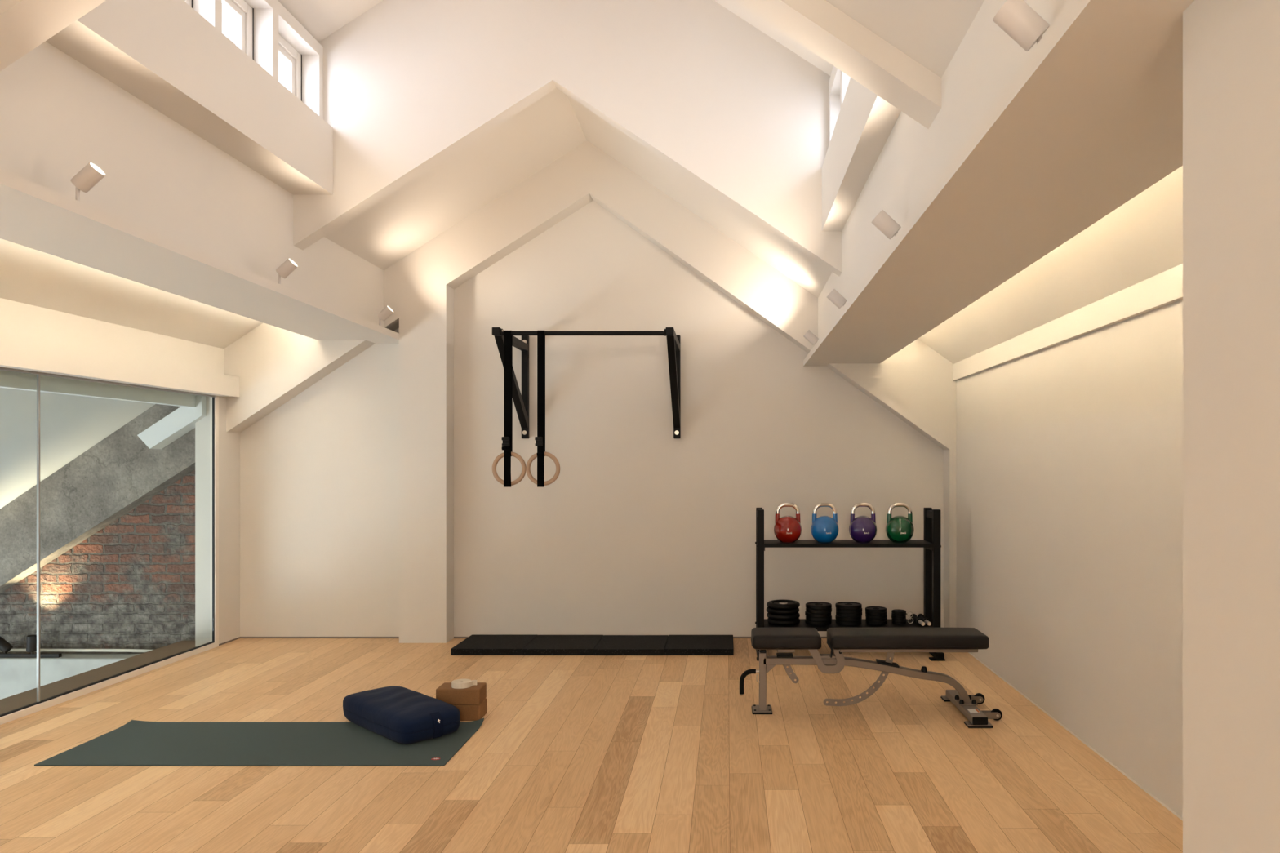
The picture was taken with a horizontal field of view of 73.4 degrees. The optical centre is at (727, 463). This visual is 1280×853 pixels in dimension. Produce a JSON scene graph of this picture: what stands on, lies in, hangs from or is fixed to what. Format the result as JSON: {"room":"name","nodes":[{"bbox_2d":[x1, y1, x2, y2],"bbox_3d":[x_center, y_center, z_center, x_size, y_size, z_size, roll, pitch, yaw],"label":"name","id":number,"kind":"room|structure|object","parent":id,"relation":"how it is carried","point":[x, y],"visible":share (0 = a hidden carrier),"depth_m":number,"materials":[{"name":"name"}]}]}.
{"room":"exercise studio","nodes":[
{"label":"exercise studio","id":0,"kind":"room"},
{"bbox_2d":[0,653,140,699],"bbox_3d":[-6.150,2.990,6.385,4.700,3.100,0.170,0,0,0],"label":"floor","id":1,"kind":"structure","parent":0,"point":[17,675],"depth_m":6.30,"materials":[{"name":"white paint"}]},
{"bbox_2d":[0,653,62,657],"bbox_3d":[-5.777,1.427,6.340,1.645,0.025,0.030,0,0,0],"label":"track","id":2,"kind":"object","parent":1,"relation":"on","point":[2,655],"visible":1,"depth_m":6.33,"materials":[{"name":"black metal"}]},
{"bbox_2d":[0,635,13,653],"bbox_3d":[-5.384,1.349,6.337,0.130,0.132,0.071,0,0,-7],"label":"track spotlight","id":3,"kind":"object","parent":2,"relation":"attached to","point":[5,646],"visible":1,"depth_m":6.32,"materials":[{"name":"black plastic"}]},
{"bbox_2d":[26,635,36,653],"bbox_3d":[-5.161,1.347,6.340,0.075,0.137,0.072,0,0,0],"label":"track spotlight","id":4,"kind":"object","parent":2,"relation":"attached to","point":[31,640],"visible":0.88,"depth_m":6.31,"materials":[{"name":"black plastic"}]},
{"bbox_2d":[0,648,152,653],"bbox_3d":[-5.500,1.415,6.420,3.000,0.042,0.023,0,0,0],"label":"conduit pipe","id":5,"kind":"object","parent":1,"relation":"on","point":[11,650],"visible":0.59,"depth_m":6.41,"materials":[{"name":"beige metal"}]},
{"bbox_2d":[0,387,155,508],"bbox_3d":[-5.750,0.505,1.935,3.700,2.651,9.070,0,0,0],"label":"ceiling","id":6,"kind":"structure","parent":0,"point":[70,425],"depth_m":5.86,"materials":[{"name":"white paint"}]},
{"bbox_2d":[0,470,195,653],"bbox_3d":[-6.150,1.340,6.570,4.700,6.400,0.200,0,0,0],"label":"brick wall","id":7,"kind":"structure","parent":0,"point":[131,584],"depth_m":6.47,"materials":[{"name":"red brick"}]},
{"bbox_2d":[0,404,195,593],"bbox_3d":[-5.540,0.679,6.400,3.320,2.766,0.140,0,0,0],"label":"sloped ceiling","id":8,"kind":"structure","parent":7,"relation":"attached to","point":[120,473],"depth_m":6.33,"materials":[{"name":"concrete"}]},
{"bbox_2d":[137,395,205,448],"bbox_3d":[-4.051,-0.310,6.265,0.470,0.407,0.130,0,0,0],"label":"stub","id":9,"kind":"object","parent":8,"relation":"attached to","point":[182,420],"visible":0.79,"depth_m":6.20,"materials":[{"name":"white paint"}]},
{"bbox_2d":[0,297,239,646],"bbox_3d":[-3.842,0.140,1.972,0.215,2.800,9.145,0,0,0],"label":"wall","id":10,"kind":"structure","parent":0,"point":[228,442],"depth_m":6.25,"materials":[{"name":"white paint"}]},
{"bbox_2d":[0,369,197,407],"bbox_3d":[-3.895,-0.585,1.865,0.070,0.350,8.930,0,0,0],"label":"trim","id":11,"kind":"structure","parent":10,"relation":"attached to","point":[8,380],"depth_m":5.19,"materials":[{"name":"white paint"}]},
{"bbox_2d":[0,367,218,724],"bbox_3d":[-3.744,0.432,1.825,0.042,1.875,8.850,0,0,0],"label":"window","id":12,"kind":"structure","parent":10,"relation":"in","point":[39,705],"depth_m":5.41,"materials":[{"name":"white metal"}]},
{"bbox_2d":[0,334,239,397],"bbox_3d":[-3.699,-0.571,1.883,0.122,0.151,8.967,0,0,0],"label":"trim","id":13,"kind":"structure","parent":10,"relation":"attached to","point":[15,353],"depth_m":5.01,"materials":[{"name":"white paint"}]},
{"bbox_2d":[218,636,239,645],"bbox_3d":[-3.733,1.335,6.396,0.003,0.011,0.291,0,0,0],"label":"baseboard","id":14,"kind":"structure","parent":10,"relation":"attached to","point":[239,637],"depth_m":6.39,"materials":[{"name":"brown"}]},
{"bbox_2d":[0,238,263,348],"bbox_3d":[-3.240,-1.270,1.883,1.320,1.020,8.967,0,0,0],"label":"ceiling","id":15,"kind":"structure","parent":0,"point":[28,276],"depth_m":4.95,"materials":[{"name":"white paint"}]},
{"bbox_2d":[0,40,383,326],"bbox_3d":[-2.581,-1.440,1.883,0.038,0.939,8.967,0,0,0],"label":"wall","id":16,"kind":"structure","parent":0,"point":[59,116],"depth_m":3.84,"materials":[{"name":"white paint"}]},
{"bbox_2d":[0,168,399,343],"bbox_3d":[-2.685,-0.947,1.972,0.611,0.049,9.156,0,0,-1],"label":"trim","id":17,"kind":"structure","parent":16,"relation":"attached to","point":[33,215],"depth_m":3.91,"materials":[{"name":"white paint"}]},
{"bbox_2d":[71,161,106,201],"bbox_3d":[-2.380,-1.046,3.180,0.112,0.150,0.062,0,0,0],"label":"spotlight","id":18,"kind":"object","parent":17,"relation":"on","point":[91,174],"visible":0.98,"depth_m":3.16,"materials":[{"name":"white metal"}]},
{"bbox_2d":[275,257,297,284],"bbox_3d":[-2.404,-1.046,4.660,0.112,0.150,0.062,0,0,0],"label":"spotlight","id":19,"kind":"object","parent":17,"relation":"on","point":[289,265],"visible":0.94,"depth_m":4.64,"materials":[{"name":"white metal"}]},
{"bbox_2d":[377,305,393,325],"bbox_3d":[-2.425,-1.046,6.060,0.112,0.150,0.062,0,0,0],"label":"spotlight","id":20,"kind":"object","parent":17,"relation":"on","point":[384,314],"visible":0.92,"depth_m":6.04,"materials":[{"name":"white metal"}]},
{"bbox_2d":[0,0,941,128],"bbox_3d":[-0.950,-2.372,2.787,3.900,2.576,0.173,0,0,0],"label":"trim","id":21,"kind":"structure","parent":16,"relation":"attached to","point":[820,26],"depth_m":2.75,"materials":[{"name":"white paint"}]},
{"bbox_2d":[192,0,323,119],"bbox_3d":[-2.458,-2.210,3.957,0.144,0.500,2.167,0,0,0],"label":"wall","id":22,"kind":"structure","parent":0,"point":[271,18],"depth_m":4.53,"materials":[{"name":"white paint"}]},
{"bbox_2d":[183,0,192,7],"bbox_3d":[-2.509,-2.175,3.747,0.043,0.431,0.454,0,0,0],"label":"window","id":23,"kind":"structure","parent":22,"relation":"in","point":[189,2],"depth_m":3.96,"materials":[{"name":"white paint"}]},
{"bbox_2d":[45,0,333,194],"bbox_3d":[-2.514,-1.786,3.957,0.372,0.396,2.167,0,0,0],"label":"ceiling beam","id":24,"kind":"structure","parent":22,"relation":"attached to","point":[165,54],"depth_m":3.86,"materials":[{"name":"white paint"}]},
{"bbox_2d":[222,0,253,59],"bbox_3d":[-2.509,-2.175,4.257,0.043,0.431,0.454,0,0,0],"label":"window","id":25,"kind":"structure","parent":22,"relation":"in","point":[244,13],"depth_m":4.42,"materials":[{"name":"white paint"}]},
{"bbox_2d":[278,33,302,101],"bbox_3d":[-2.509,-2.175,4.766,0.043,0.431,0.453,0,0,0],"label":"window","id":26,"kind":"structure","parent":22,"relation":"in","point":[293,58],"depth_m":4.91,"materials":[{"name":"white paint"}]},
{"bbox_2d":[277,0,382,42],"bbox_3d":[-1.798,-2.958,3.950,1.485,1.105,2.300,0,0,0],"label":"ceiling","id":27,"kind":"structure","parent":0,"point":[321,19],"depth_m":4.90,"materials":[{"name":"white paint"}]},
{"bbox_2d":[324,88,586,270],"bbox_3d":[-1.833,-1.987,5.761,1.573,1.166,1.212,0,0,0],"label":"ceiling","id":28,"kind":"structure","parent":0,"point":[539,135],"depth_m":5.84,"materials":[{"name":"white paint"}]},
{"bbox_2d":[235,0,841,276],"bbox_3d":[-0.950,-2.373,5.098,3.900,2.573,0.115,0,0,0],"label":"wall","id":29,"kind":"structure","parent":0,"point":[408,85],"depth_m":5.04,"materials":[{"name":"white paint"}]},
{"bbox_2d":[0,638,1182,852],"bbox_3d":[-1.160,1.440,1.982,5.940,0.200,9.165,0,0,0],"label":"floor","id":30,"kind":"structure","parent":0,"point":[664,753],"depth_m":3.72,"materials":[{"name":"brown wood"}]},
{"bbox_2d":[34,718,484,765],"bbox_3d":[-2.160,1.326,4.089,1.816,0.028,0.622,0,0,0],"label":"yoga mat","id":31,"kind":"object","parent":30,"relation":"on","point":[135,743],"visible":0.93,"depth_m":4.00,"materials":[{"name":"green"}]},
{"bbox_2d":[342,685,460,744],"bbox_3d":[-1.659,1.262,4.339,0.721,0.144,0.321,0,0,42],"label":"bolster","id":32,"kind":"object","parent":31,"relation":"on","point":[398,714],"visible":1,"depth_m":4.19,"materials":[{"name":"blue fabric"}]},
{"bbox_2d":[452,698,486,720],"bbox_3d":[-1.400,1.298,4.505,0.228,0.084,0.136,0,0,0],"label":"block","id":33,"kind":"object","parent":30,"relation":"on","point":[468,712],"visible":0.42,"depth_m":4.44,"materials":[{"name":"brown"}]},
{"bbox_2d":[435,682,486,704],"bbox_3d":[-1.402,1.215,4.505,0.228,0.084,0.136,0,0,0],"label":"block","id":34,"kind":"object","parent":33,"relation":"on","point":[474,695],"visible":0.86,"depth_m":4.44,"materials":[{"name":"brown"}]},
{"bbox_2d":[451,679,476,688],"bbox_3d":[-1.392,1.159,4.489,0.112,0.027,0.100,0,0,22],"label":"strap","id":35,"kind":"object","parent":34,"relation":"on","point":[458,683],"visible":1,"depth_m":4.47,"materials":[{"name":"beige fabric"}]},
{"bbox_2d":[450,635,733,655],"bbox_3d":[-0.943,1.317,6.202,1.977,0.045,0.507,0,0,0],"label":"exercise mat","id":36,"kind":"object","parent":30,"relation":"on","point":[473,645],"depth_m":6.08,"materials":[{"name":"black rubber"}]},
{"bbox_2d":[755,507,945,661],"bbox_3d":[0.842,0.829,6.050,1.280,1.022,0.520,0,0,0],"label":"storage rack","id":37,"kind":"object","parent":30,"relation":"on","point":[931,543],"visible":0.65,"depth_m":5.88,"materials":[{"name":"black metal"}]},
{"bbox_2d":[767,617,799,626],"bbox_3d":[0.400,1.110,6.032,0.233,0.038,0.233,0,0,40],"label":"weight plate","id":38,"kind":"object","parent":37,"relation":"on","point":[781,623],"visible":0.64,"depth_m":5.93,"materials":[{"name":"black rubber"}]},
{"bbox_2d":[766,613,799,620],"bbox_3d":[0.398,1.072,6.031,0.233,0.038,0.233,0,0,-9],"label":"weight plate","id":39,"kind":"object","parent":38,"relation":"on","point":[778,617],"visible":0.71,"depth_m":5.93,"materials":[{"name":"black rubber"}]},
{"bbox_2d":[766,607,799,614],"bbox_3d":[0.394,1.034,6.032,0.233,0.038,0.233,0,0,-10],"label":"weight plate","id":40,"kind":"object","parent":39,"relation":"on","point":[775,611],"visible":0.7,"depth_m":5.94,"materials":[{"name":"black rubber"}]},
{"bbox_2d":[766,600,799,609],"bbox_3d":[0.398,0.996,6.029,0.233,0.038,0.233,0,0,-31],"label":"weight plate","id":41,"kind":"object","parent":40,"relation":"on","point":[774,604],"visible":1,"depth_m":5.96,"materials":[{"name":"black rubber"}]},
{"bbox_2d":[773,502,801,542],"bbox_3d":[0.428,0.414,6.020,0.197,0.276,0.198,0,0,0],"label":"kettlebell","id":42,"kind":"object","parent":37,"relation":"on","point":[787,529],"visible":1,"depth_m":5.96,"materials":[{"name":"red metal"}]},
{"bbox_2d":[805,619,831,625],"bbox_3d":[0.646,1.115,6.032,0.184,0.027,0.184,0,0,-19],"label":"weight plate","id":43,"kind":"object","parent":37,"relation":"on","point":[808,622],"visible":0.48,"depth_m":5.95,"materials":[{"name":"black rubber"}]},
{"bbox_2d":[805,615,831,622],"bbox_3d":[0.648,1.087,6.031,0.184,0.027,0.184,0,0,-35],"label":"weight plate","id":44,"kind":"object","parent":43,"relation":"on","point":[811,619],"visible":0.47,"depth_m":5.95,"materials":[{"name":"black rubber"}]},
{"bbox_2d":[804,611,831,617],"bbox_3d":[0.644,1.060,6.030,0.184,0.027,0.184,0,0,15],"label":"weight plate","id":45,"kind":"object","parent":44,"relation":"on","point":[810,615],"visible":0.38,"depth_m":5.95,"materials":[{"name":"black rubber"}]},
{"bbox_2d":[805,607,831,613],"bbox_3d":[0.648,1.032,6.029,0.184,0.027,0.184,0,0,28],"label":"weight plate","id":46,"kind":"object","parent":45,"relation":"on","point":[809,611],"visible":0.51,"depth_m":5.95,"materials":[{"name":"black rubber"}]},
{"bbox_2d":[805,601,831,609],"bbox_3d":[0.647,1.005,6.029,0.184,0.027,0.184,0,0,-11],"label":"weight plate","id":47,"kind":"object","parent":46,"relation":"on","point":[814,605],"visible":1,"depth_m":5.98,"materials":[{"name":"black rubber"}]},
{"bbox_2d":[810,502,839,542],"bbox_3d":[0.689,0.414,6.019,0.197,0.276,0.199,0,0,0],"label":"kettlebell","id":48,"kind":"object","parent":37,"relation":"on","point":[824,529],"visible":1,"depth_m":5.96,"materials":[{"name":"blue metal"}]},
{"bbox_2d":[835,619,862,625],"bbox_3d":[0.859,1.115,6.030,0.184,0.027,0.184,0,0,-2],"label":"weight plate","id":49,"kind":"object","parent":37,"relation":"on","point":[838,622],"visible":0.55,"depth_m":5.95,"materials":[{"name":"black rubber"}]},
{"bbox_2d":[835,615,862,622],"bbox_3d":[0.858,1.087,6.029,0.184,0.027,0.184,0,0,11],"label":"weight plate","id":50,"kind":"object","parent":49,"relation":"on","point":[837,618],"visible":0.51,"depth_m":5.95,"materials":[{"name":"black rubber"}]},
{"bbox_2d":[835,611,862,617],"bbox_3d":[0.862,1.060,6.032,0.184,0.027,0.184,0,0,42],"label":"weight plate","id":51,"kind":"object","parent":50,"relation":"on","point":[841,615],"visible":0.42,"depth_m":5.95,"materials":[{"name":"black rubber"}]},
{"bbox_2d":[835,608,862,613],"bbox_3d":[0.862,1.032,6.032,0.184,0.027,0.184,0,0,42],"label":"weight plate","id":52,"kind":"object","parent":51,"relation":"on","point":[840,611],"visible":0.52,"depth_m":5.95,"materials":[{"name":"black rubber"}]},
{"bbox_2d":[835,601,862,609],"bbox_3d":[0.858,1.005,6.031,0.184,0.027,0.184,0,0,-6],"label":"weight plate","id":53,"kind":"object","parent":52,"relation":"on","point":[842,605],"visible":1,"depth_m":5.99,"materials":[{"name":"black rubber"}]},
{"bbox_2d":[764,619,933,631],"bbox_3d":[0.839,1.154,6.030,1.167,0.050,0.320,0,0,0],"label":"shelf","id":54,"kind":"object","parent":37,"relation":"attached to","point":[802,624],"depth_m":5.94,"materials":[{"name":"black metal"}]},
{"bbox_2d":[764,539,933,551],"bbox_3d":[0.839,0.578,6.030,1.167,0.050,0.320,0,0,0],"label":"shelf","id":55,"kind":"object","parent":37,"relation":"attached to","point":[925,544],"depth_m":5.87,"materials":[{"name":"black metal"}]},
{"bbox_2d":[848,502,876,542],"bbox_3d":[0.958,0.414,6.019,0.197,0.276,0.199,0,0,0],"label":"kettlebell","id":56,"kind":"object","parent":37,"relation":"on","point":[862,529],"visible":1,"depth_m":5.96,"materials":[{"name":"purple metal"}]},
{"bbox_2d":[865,620,887,625],"bbox_3d":[1.055,1.118,6.029,0.150,0.021,0.150,0,0,-15],"label":"weight plate","id":57,"kind":"object","parent":37,"relation":"on","point":[866,621],"visible":0.52,"depth_m":5.96,"materials":[{"name":"black rubber"}]},
{"bbox_2d":[866,617,887,622],"bbox_3d":[1.056,1.097,6.030,0.150,0.021,0.150,0,0,0],"label":"weight plate","id":58,"kind":"object","parent":57,"relation":"on","point":[867,619],"visible":0.48,"depth_m":5.96,"materials":[{"name":"black rubber"}]},
{"bbox_2d":[865,613,887,618],"bbox_3d":[1.054,1.075,6.030,0.150,0.021,0.150,0,0,18],"label":"weight plate","id":59,"kind":"object","parent":58,"relation":"on","point":[866,615],"visible":0.53,"depth_m":5.97,"materials":[{"name":"black rubber"}]},
{"bbox_2d":[865,611,886,616],"bbox_3d":[1.053,1.054,6.029,0.150,0.021,0.150,0,0,37],"label":"weight plate","id":60,"kind":"object","parent":59,"relation":"on","point":[866,612],"visible":0.52,"depth_m":5.97,"materials":[{"name":"black rubber"}]},
{"bbox_2d":[865,606,886,613],"bbox_3d":[1.052,1.032,6.030,0.150,0.021,0.150,0,0,16],"label":"weight plate","id":61,"kind":"object","parent":60,"relation":"on","point":[869,609],"visible":1,"depth_m":6.00,"materials":[{"name":"black rubber"}]},
{"bbox_2d":[891,620,906,624],"bbox_3d":[1.214,1.120,6.029,0.100,0.018,0.100,0,0,12],"label":"weight plate","id":62,"kind":"object","parent":37,"relation":"on","point":[892,622],"visible":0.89,"depth_m":5.99,"materials":[{"name":"black rubber"}]},
{"bbox_2d":[891,617,906,622],"bbox_3d":[1.215,1.102,6.029,0.100,0.018,0.100,0,0,-45],"label":"weight plate","id":63,"kind":"object","parent":62,"relation":"on","point":[892,620],"visible":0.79,"depth_m":5.99,"materials":[{"name":"black rubber"}]},
{"bbox_2d":[891,615,906,619],"bbox_3d":[1.213,1.084,6.029,0.100,0.018,0.100,0,0,34],"label":"weight plate","id":64,"kind":"object","parent":63,"relation":"on","point":[892,617],"visible":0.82,"depth_m":5.99,"materials":[{"name":"black rubber"}]},
{"bbox_2d":[891,613,906,617],"bbox_3d":[1.213,1.066,6.029,0.100,0.018,0.100,0,0,-32],"label":"weight plate","id":65,"kind":"object","parent":64,"relation":"on","point":[892,614],"visible":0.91,"depth_m":5.99,"materials":[{"name":"black rubber"}]},
{"bbox_2d":[891,609,906,613],"bbox_3d":[1.215,1.048,6.031,0.100,0.018,0.100,0,0,-39],"label":"weight plate","id":66,"kind":"object","parent":65,"relation":"on","point":[894,611],"visible":1,"depth_m":6.01,"materials":[{"name":"black rubber"}]},
{"bbox_2d":[885,502,914,542],"bbox_3d":[1.218,0.414,6.019,0.197,0.276,0.198,0,0,0],"label":"kettlebell","id":67,"kind":"object","parent":37,"relation":"on","point":[900,529],"visible":1,"depth_m":5.96,"materials":[{"name":"green metal"}]},
{"bbox_2d":[908,613,924,626],"bbox_3d":[1.345,1.105,6.055,0.047,0.047,0.360,0,0,-2],"label":"bar","id":68,"kind":"object","parent":37,"relation":"on","point":[919,621],"visible":0.96,"depth_m":5.97,"materials":[{"name":"metal"}]},
{"bbox_2d":[915,613,931,626],"bbox_3d":[1.394,1.105,6.060,0.047,0.047,0.360,0,0,0],"label":"bar","id":69,"kind":"object","parent":37,"relation":"on","point":[926,620],"visible":0.82,"depth_m":5.97,"materials":[{"name":"metal"}]},
{"bbox_2d":[739,627,1002,728],"bbox_3d":[0.747,1.120,4.598,1.361,0.440,0.561,0,0,0],"label":"weight bench","id":70,"kind":"object","parent":30,"relation":"on","point":[839,640],"visible":1,"depth_m":4.55,"materials":[{"name":"black leather"}]},
{"bbox_2d":[240,200,943,636],"bbox_3d":[-1.000,-1.160,6.620,5.900,5.400,0.150,0,0,0],"label":"wall","id":71,"kind":"structure","parent":0,"point":[641,529],"depth_m":6.54,"materials":[{"name":"white paint"}]},
{"bbox_2d":[240,636,826,638],"bbox_3d":[-1.038,1.335,6.543,5.395,0.011,0.004,0,0,0],"label":"baseboard","id":72,"kind":"structure","parent":71,"relation":"attached to","point":[240,637],"depth_m":6.54,"materials":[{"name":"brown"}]},
{"bbox_2d":[492,327,680,438],"bbox_3d":[-0.962,-0.585,6.115,1.210,0.787,0.858,0,0,0],"label":"bar","id":73,"kind":"object","parent":71,"relation":"attached to","point":[521,402],"visible":0.99,"depth_m":6.20,"materials":[{"name":"black metal"}]},
{"bbox_2d":[492,330,526,487],"bbox_3d":[-1.461,-0.367,5.707,0.229,1.049,0.064,0,0,0],"label":"ring","id":74,"kind":"object","parent":73,"relation":"hanging from","point":[507,445],"visible":1,"depth_m":5.70,"materials":[{"name":"black fabric"}]},
{"bbox_2d":[525,330,559,487],"bbox_3d":[-1.233,-0.367,5.708,0.229,1.049,0.061,0,0,0],"label":"ring","id":75,"kind":"object","parent":73,"relation":"hanging from","point":[540,439],"visible":1,"depth_m":5.70,"materials":[{"name":"black fabric"}]},
{"bbox_2d":[222,3,955,643],"bbox_3d":[-1.045,-1.160,6.456,5.810,5.000,0.178,0,0,0],"label":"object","id":76,"kind":"structure","parent":71,"relation":"attached to","point":[273,365],"depth_m":6.37,"materials":[{"name":"white paint"}]},
{"bbox_2d":[567,95,831,297],"bbox_3d":[-0.153,-1.881,5.761,1.787,1.378,1.212,0,0,0],"label":"ceiling","id":77,"kind":"structure","parent":0,"point":[793,264],"depth_m":5.91,"materials":[{"name":"white paint"}]},
{"bbox_2d":[713,0,833,75],"bbox_3d":[-0.149,-2.852,3.950,1.812,1.317,2.300,0,0,0],"label":"ceiling","id":78,"kind":"structure","parent":0,"point":[735,6],"depth_m":4.97,"materials":[{"name":"white paint"}]},
{"bbox_2d":[829,66,850,142],"bbox_3d":[0.675,-1.990,3.957,0.144,0.540,2.167,0,0,0],"label":"wall","id":79,"kind":"structure","parent":0,"point":[839,81],"depth_m":4.96,"materials":[{"name":"white paint"}]},
{"bbox_2d":[822,77,901,231],"bbox_3d":[0.710,-1.561,3.957,0.300,0.378,2.167,0,0,0],"label":"trim","id":80,"kind":"structure","parent":79,"relation":"attached to","point":[865,121],"depth_m":3.99,"materials":[{"name":"white paint"}]},
{"bbox_2d":[825,0,984,77],"bbox_3d":[-0.135,-1.823,0.075,1.790,1.315,5.350,0,0,0],"label":"ceiling","id":81,"kind":"structure","parent":0,"point":[931,33],"depth_m":2.55,"materials":[{"name":"white paint"}]},
{"bbox_2d":[817,0,1069,340],"bbox_3d":[0.699,-1.236,1.883,0.042,0.889,8.967,0,0,0],"label":"wall","id":82,"kind":"structure","parent":0,"point":[913,156],"depth_m":2.87,"materials":[{"name":"white paint"}]},
{"bbox_2d":[803,0,1194,366],"bbox_3d":[0.863,-0.768,1.972,0.555,0.045,9.145,0,0,0],"label":"beam","id":83,"kind":"structure","parent":82,"relation":"attached to","point":[1091,119],"depth_m":2.18,"materials":[{"name":"white paint"}]},
{"bbox_2d":[803,329,818,345],"bbox_3d":[0.600,-0.874,6.100,0.112,0.165,0.062,0,0,0],"label":"spotlight","id":84,"kind":"object","parent":83,"relation":"on","point":[809,335],"visible":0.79,"depth_m":6.07,"materials":[{"name":"white metal"}]},
{"bbox_2d":[826,288,847,308],"bbox_3d":[0.600,-0.874,4.670,0.112,0.165,0.062,0,0,0],"label":"spotlight","id":85,"kind":"object","parent":83,"relation":"on","point":[833,296],"visible":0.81,"depth_m":4.64,"materials":[{"name":"white metal"}]},
{"bbox_2d":[871,209,901,239],"bbox_3d":[0.600,-0.874,3.220,0.112,0.165,0.062,0,0,0],"label":"spotlight","id":86,"kind":"object","parent":83,"relation":"on","point":[882,221],"visible":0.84,"depth_m":3.19,"materials":[{"name":"white metal"}]},
{"bbox_2d":[992,0,1049,51],"bbox_3d":[0.600,-0.874,1.744,0.112,0.165,0.062,0,0,0],"label":"spotlight","id":87,"kind":"object","parent":82,"relation":"attached to","point":[1016,18],"visible":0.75,"depth_m":1.72,"materials":[{"name":"white metal"}]},
{"bbox_2d":[918,165,1182,364],"bbox_3d":[1.260,-1.123,1.883,1.160,0.975,8.967,0,0,0],"label":"ceiling","id":88,"kind":"structure","parent":0,"point":[1141,239],"depth_m":3.74,"materials":[{"name":"white paint"}]},
{"bbox_2d":[955,299,1182,817],"bbox_3d":[1.770,0.140,1.972,0.120,2.400,9.145,0,0,0],"label":"wall","id":89,"kind":"structure","parent":0,"point":[1069,453],"depth_m":4.04,"materials":[{"name":"white paint"}]},
{"bbox_2d":[952,263,1182,381],"bbox_3d":[1.748,-0.678,1.883,0.125,0.123,8.967,0,0,0],"label":"trim","id":90,"kind":"structure","parent":89,"relation":"attached to","point":[1164,288],"depth_m":4.00,"materials":[{"name":"white paint"}]},
{"bbox_2d":[968,652,1182,821],"bbox_3d":[1.708,1.336,3.889,0.003,0.008,4.957,0,0,0],"label":"baseboard","id":91,"kind":"structure","parent":89,"relation":"attached to","point":[1008,683],"depth_m":3.99,"materials":[{"name":"white wood"}]},
{"bbox_2d":[1182,0,1279,852],"bbox_3d":[1.232,0.297,-0.595,0.957,2.086,4.010,0,0,0],"label":"wall","id":92,"kind":"structure","parent":0,"point":[1231,48],"depth_m":1.27,"materials":[{"name":"white paint"}]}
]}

